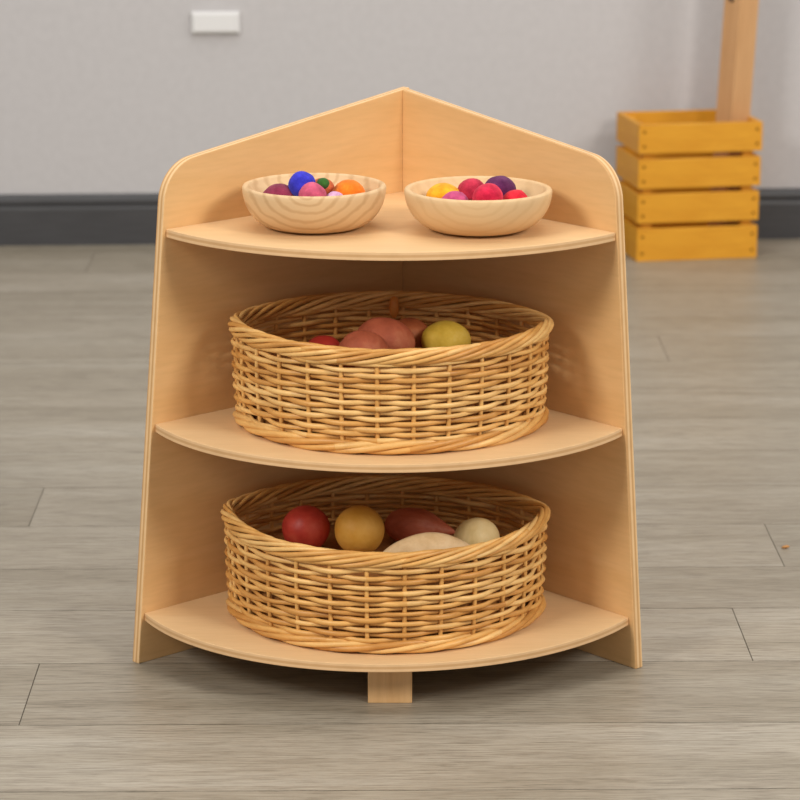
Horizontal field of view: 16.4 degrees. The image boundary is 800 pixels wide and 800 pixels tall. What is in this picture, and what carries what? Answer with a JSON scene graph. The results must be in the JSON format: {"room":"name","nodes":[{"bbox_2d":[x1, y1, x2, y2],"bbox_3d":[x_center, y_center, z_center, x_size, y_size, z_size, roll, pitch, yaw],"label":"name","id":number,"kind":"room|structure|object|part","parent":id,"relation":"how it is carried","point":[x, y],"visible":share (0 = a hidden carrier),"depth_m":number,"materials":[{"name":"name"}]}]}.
{"room":"children's room","nodes":[
{"label":"children's room","id":0,"kind":"room"},
{"bbox_2d":[0,239,799,799],"bbox_3d":[-0.003,0.217,3.586,5.200,0.001,6.034,0,14,-1],"label":"floor","id":1,"kind":"structure","parent":0,"point":[711,710],"depth_m":3.35,"materials":[{"name":"grey wood"}]},
{"bbox_2d":[133,87,641,702],"bbox_3d":[-0.016,0.001,3.154,0.430,0.633,0.414,-13,19,-41],"label":"corner shelf","id":2,"kind":"object","parent":1,"relation":"on","point":[214,261],"visible":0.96,"depth_m":3.21,"materials":[{"name":"brown wood"}]},
{"bbox_3d":[-0.150,-0.036,3.299,0.426,0.633,0.012,-13,19,-41],"label":"panel","id":3,"kind":"part","parent":2,"relation":"part of","materials":[{"name":"brown wood"}]},
{"bbox_2d":[242,173,385,233],"bbox_3d":[-0.097,-0.220,3.149,0.163,0.049,0.163,0,14,0],"label":"wooden bowl","id":4,"kind":"object","parent":2,"relation":"on","point":[341,213],"visible":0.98,"depth_m":3.09,"materials":[{"name":"brown wood"}]},
{"bbox_2d":[263,183,293,195],"bbox_3d":[-0.136,-0.227,3.146,0.041,0.036,0.041,0,14,0],"label":"ball","id":5,"kind":"object","parent":4,"relation":"in","point":[277,189],"visible":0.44,"depth_m":3.13,"materials":[{"name":"fabric"}]},
{"bbox_2d":[288,171,315,195],"bbox_3d":[-0.111,-0.242,3.139,0.031,0.032,0.031,-4,15,-16],"label":"ball","id":6,"kind":"object","parent":4,"relation":"in","point":[298,179],"visible":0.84,"depth_m":3.13,"materials":[{"name":"blue fabric"}]},
{"bbox_2d":[299,182,326,195],"bbox_3d":[-0.098,-0.228,3.127,0.032,0.034,0.033,3,15,10],"label":"ball","id":7,"kind":"object","parent":4,"relation":"in","point":[310,188],"visible":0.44,"depth_m":3.12,"materials":[{"name":"pink fabric"}]},
{"bbox_2d":[317,178,329,188],"bbox_3d":[-0.087,-0.244,3.132,0.015,0.013,0.014,0,14,0],"label":"ball","id":8,"kind":"object","parent":4,"relation":"in","point":[323,182],"visible":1,"depth_m":3.13,"materials":[{"name":"green fabric"}]},
{"bbox_2d":[315,178,334,193],"bbox_3d":[-0.088,-0.238,3.168,0.029,0.029,0.029,9,17,32],"label":"ball","id":9,"kind":"object","parent":4,"relation":"in","point":[331,186],"visible":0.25,"depth_m":3.16,"materials":[{"name":"orange fabric"}]},
{"bbox_2d":[327,191,342,195],"bbox_3d":[-0.073,-0.223,3.133,0.025,0.025,0.025,5,15,17],"label":"ball","id":10,"kind":"object","parent":4,"relation":"in","point":[333,193],"visible":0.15,"depth_m":3.13,"materials":[{"name":"fabric"}]},
{"bbox_2d":[332,179,364,194],"bbox_3d":[-0.058,-0.231,3.153,0.039,0.038,0.038,8,16,29],"label":"ball","id":11,"kind":"object","parent":4,"relation":"in","point":[345,187],"visible":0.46,"depth_m":3.14,"materials":[{"name":"orange fabric"}]},
{"bbox_2d":[220,475,550,653],"bbox_3d":[-0.017,0.186,3.209,0.381,0.128,0.304,0,14,1],"label":"wicker basket","id":12,"kind":"object","parent":2,"relation":"on","point":[327,597],"visible":0.93,"depth_m":3.11,"materials":[{"name":"beige wicker"}]},
{"bbox_2d":[282,505,329,546],"bbox_3d":[-0.108,0.147,3.203,0.056,0.053,0.056,0,14,0],"label":"ball","id":13,"kind":"object","parent":12,"relation":"on","point":[304,524],"visible":0.79,"depth_m":3.18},
{"bbox_2d":[335,505,384,551],"bbox_3d":[-0.046,0.149,3.189,0.057,0.057,0.058,0,14,0],"label":"ball","id":14,"kind":"object","parent":12,"relation":"on","point":[358,527],"visible":0.83,"depth_m":3.17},
{"bbox_2d":[384,508,454,540],"bbox_3d":[0.021,0.149,3.251,0.077,0.045,0.049,8,16,28],"label":"sweet potato","id":15,"kind":"object","parent":12,"relation":"on","point":[402,523],"visible":0.73,"depth_m":3.24,"materials":[{"name":"red food"}]},
{"bbox_2d":[383,532,469,573],"bbox_3d":[0.034,0.172,3.131,0.110,0.048,0.041,-1,14,-4],"label":"sweet potato","id":16,"kind":"object","parent":12,"relation":"on","point":[427,540],"visible":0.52,"depth_m":3.12,"materials":[{"name":"beige food"}]},
{"bbox_2d":[454,517,499,561],"bbox_3d":[0.088,0.160,3.188,0.053,0.051,0.054,0,14,0],"label":"potato","id":17,"kind":"object","parent":12,"relation":"on","point":[471,531],"visible":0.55,"depth_m":3.17,"materials":[{"name":"beige food"}]},
{"bbox_3d":[-0.011,0.311,3.118,0.050,0.051,0.030,0,14,0],"label":"leg","id":18,"kind":"part","parent":2,"relation":"part of","materials":[{"name":"brown wood"}]},
{"bbox_2d":[228,291,553,454],"bbox_3d":[-0.011,-0.033,3.170,0.371,0.127,0.287,0,14,1],"label":"wicker basket","id":19,"kind":"object","parent":2,"relation":"on","point":[488,391],"visible":0.98,"depth_m":3.08,"materials":[{"name":"beige wicker"}]},
{"bbox_2d":[309,335,339,365],"bbox_3d":[-0.085,-0.055,3.129,0.044,0.035,0.039,0,14,0],"label":"potato","id":20,"kind":"object","parent":19,"relation":"on","point":[324,339],"visible":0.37,"depth_m":3.12,"materials":[{"name":"red food"}]},
{"bbox_2d":[339,330,387,373],"bbox_3d":[-0.041,-0.052,3.084,0.058,0.052,0.051,0,14,0],"label":"potato","id":21,"kind":"object","parent":19,"relation":"on","point":[358,338],"visible":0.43,"depth_m":3.07,"materials":[{"name":"food"}]},
{"bbox_2d":[358,317,414,367],"bbox_3d":[-0.018,-0.065,3.140,0.070,0.058,0.057,-8,16,-28],"label":"potato","id":22,"kind":"object","parent":19,"relation":"on","point":[397,335],"visible":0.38,"depth_m":3.12,"materials":[{"name":"food"}]},
{"bbox_2d":[398,317,427,347],"bbox_3d":[0.010,-0.071,3.200,0.052,0.046,0.047,0,14,0],"label":"potato","id":23,"kind":"object","parent":19,"relation":"on","point":[417,327],"visible":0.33,"depth_m":3.18,"materials":[{"name":"brown food"}]},
{"bbox_2d":[421,320,470,347],"bbox_3d":[0.052,-0.067,3.167,0.057,0.047,0.053,0,14,0],"label":"potato","id":24,"kind":"object","parent":19,"relation":"on","point":[444,333],"visible":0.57,"depth_m":3.15,"materials":[{"name":"yellow food"}]},
{"bbox_2d":[404,176,551,236],"bbox_3d":[0.088,-0.215,3.133,0.167,0.048,0.167,0,14,0],"label":"wooden bowl","id":25,"kind":"object","parent":2,"relation":"on","point":[470,218],"visible":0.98,"depth_m":3.07,"materials":[{"name":"brown wood"}]},
{"bbox_2d":[426,183,458,197],"bbox_3d":[0.049,-0.228,3.144,0.040,0.034,0.040,0,14,0],"label":"ball","id":26,"kind":"object","parent":25,"relation":"in","point":[439,190],"visible":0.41,"depth_m":3.13,"materials":[{"name":"yellow fabric"}]},
{"bbox_2d":[442,191,467,199],"bbox_3d":[0.061,-0.217,3.111,0.034,0.034,0.034,8,16,27],"label":"ball","id":27,"kind":"object","parent":25,"relation":"in","point":[456,195],"visible":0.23,"depth_m":3.10,"materials":[{"name":"pink fabric"}]},
{"bbox_2d":[458,178,482,199],"bbox_3d":[0.082,-0.234,3.149,0.034,0.035,0.036,-4,15,-14],"label":"ball","id":28,"kind":"object","parent":25,"relation":"in","point":[468,186],"visible":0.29,"depth_m":3.13,"materials":[{"name":"red fabric"}]},
{"bbox_2d":[472,183,502,199],"bbox_3d":[0.098,-0.224,3.095,0.034,0.034,0.034,7,16,25],"label":"ball","id":29,"kind":"object","parent":25,"relation":"in","point":[488,191],"visible":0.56,"depth_m":3.08,"materials":[{"name":"fabric"}]},
{"bbox_2d":[485,176,515,195],"bbox_3d":[0.112,-0.234,3.143,0.038,0.038,0.038,5,15,20],"label":"ball","id":30,"kind":"object","parent":25,"relation":"in","point":[504,183],"visible":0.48,"depth_m":3.13,"materials":[{"name":"purple fabric"}]},
{"bbox_2d":[503,190,526,199],"bbox_3d":[0.129,-0.220,3.113,0.030,0.030,0.030,-3,15,-11],"label":"ball","id":31,"kind":"object","parent":25,"relation":"in","point":[513,194],"visible":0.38,"depth_m":3.10,"materials":[{"name":"red fabric"}]},
{"bbox_3d":[0.142,-0.032,3.286,0.012,0.631,0.401,-13,19,-41],"label":"panel","id":32,"kind":"part","parent":2,"relation":"part of","materials":[{"name":"brown wood"}]},
{"bbox_2d":[616,109,762,261],"bbox_3d":[0.575,-0.432,5.568,0.250,0.272,0.179,-3,15,-10],"label":"wooden crate","id":33,"kind":"object","parent":1,"relation":"on","point":[667,167],"visible":0.87,"depth_m":5.49,"materials":[{"name":"yellow wood"}]},
{"bbox_3d":[0.462,-0.442,5.616,0.020,0.262,0.020,-3,15,-10],"label":"corner post","id":34,"kind":"part","parent":33,"relation":"part of","materials":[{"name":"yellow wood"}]},
{"bbox_3d":[0.485,-0.409,5.488,0.020,0.262,0.020,-3,15,-10],"label":"corner post","id":35,"kind":"part","parent":33,"relation":"part of","materials":[{"name":"yellow wood"}]},
{"bbox_2d":[708,0,758,225],"bbox_3d":[0.675,-0.821,5.473,0.088,1.052,0.075,-9,17,-33],"label":"wooden post","id":36,"kind":"object","parent":33,"relation":"in","point":[739,28],"visible":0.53,"depth_m":5.50,"materials":[{"name":"brown wood"}]},
{"bbox_3d":[0.686,-0.418,5.522,0.020,0.262,0.020,-3,15,-10],"label":"corner post","id":37,"kind":"part","parent":33,"relation":"part of","materials":[{"name":"yellow wood"}]},
{"bbox_2d":[0,0,799,193],"bbox_3d":[-0.003,-1.501,5.454,5.000,2.400,0.101,-1,14,-3],"label":"wall","id":38,"kind":"structure","parent":0,"point":[97,96],"depth_m":5.62,"materials":[{"name":"white paint"}]},
{"bbox_2d":[191,11,239,33],"bbox_3d":[-0.369,-0.756,5.568,0.098,0.044,0.015,-1,14,-2],"label":"wall plate","id":39,"kind":"object","parent":38,"relation":"attached to","point":[202,22],"visible":1,"depth_m":5.56,"materials":[{"name":"white plastic"}]},
{"bbox_2d":[0,188,799,245],"bbox_3d":[-0.001,-0.374,5.684,5.000,0.104,0.014,-1,14,-3],"label":"baseboard","id":40,"kind":"structure","parent":38,"relation":"attached to","point":[127,218],"depth_m":5.65,"materials":[{"name":"paint"}]}
]}

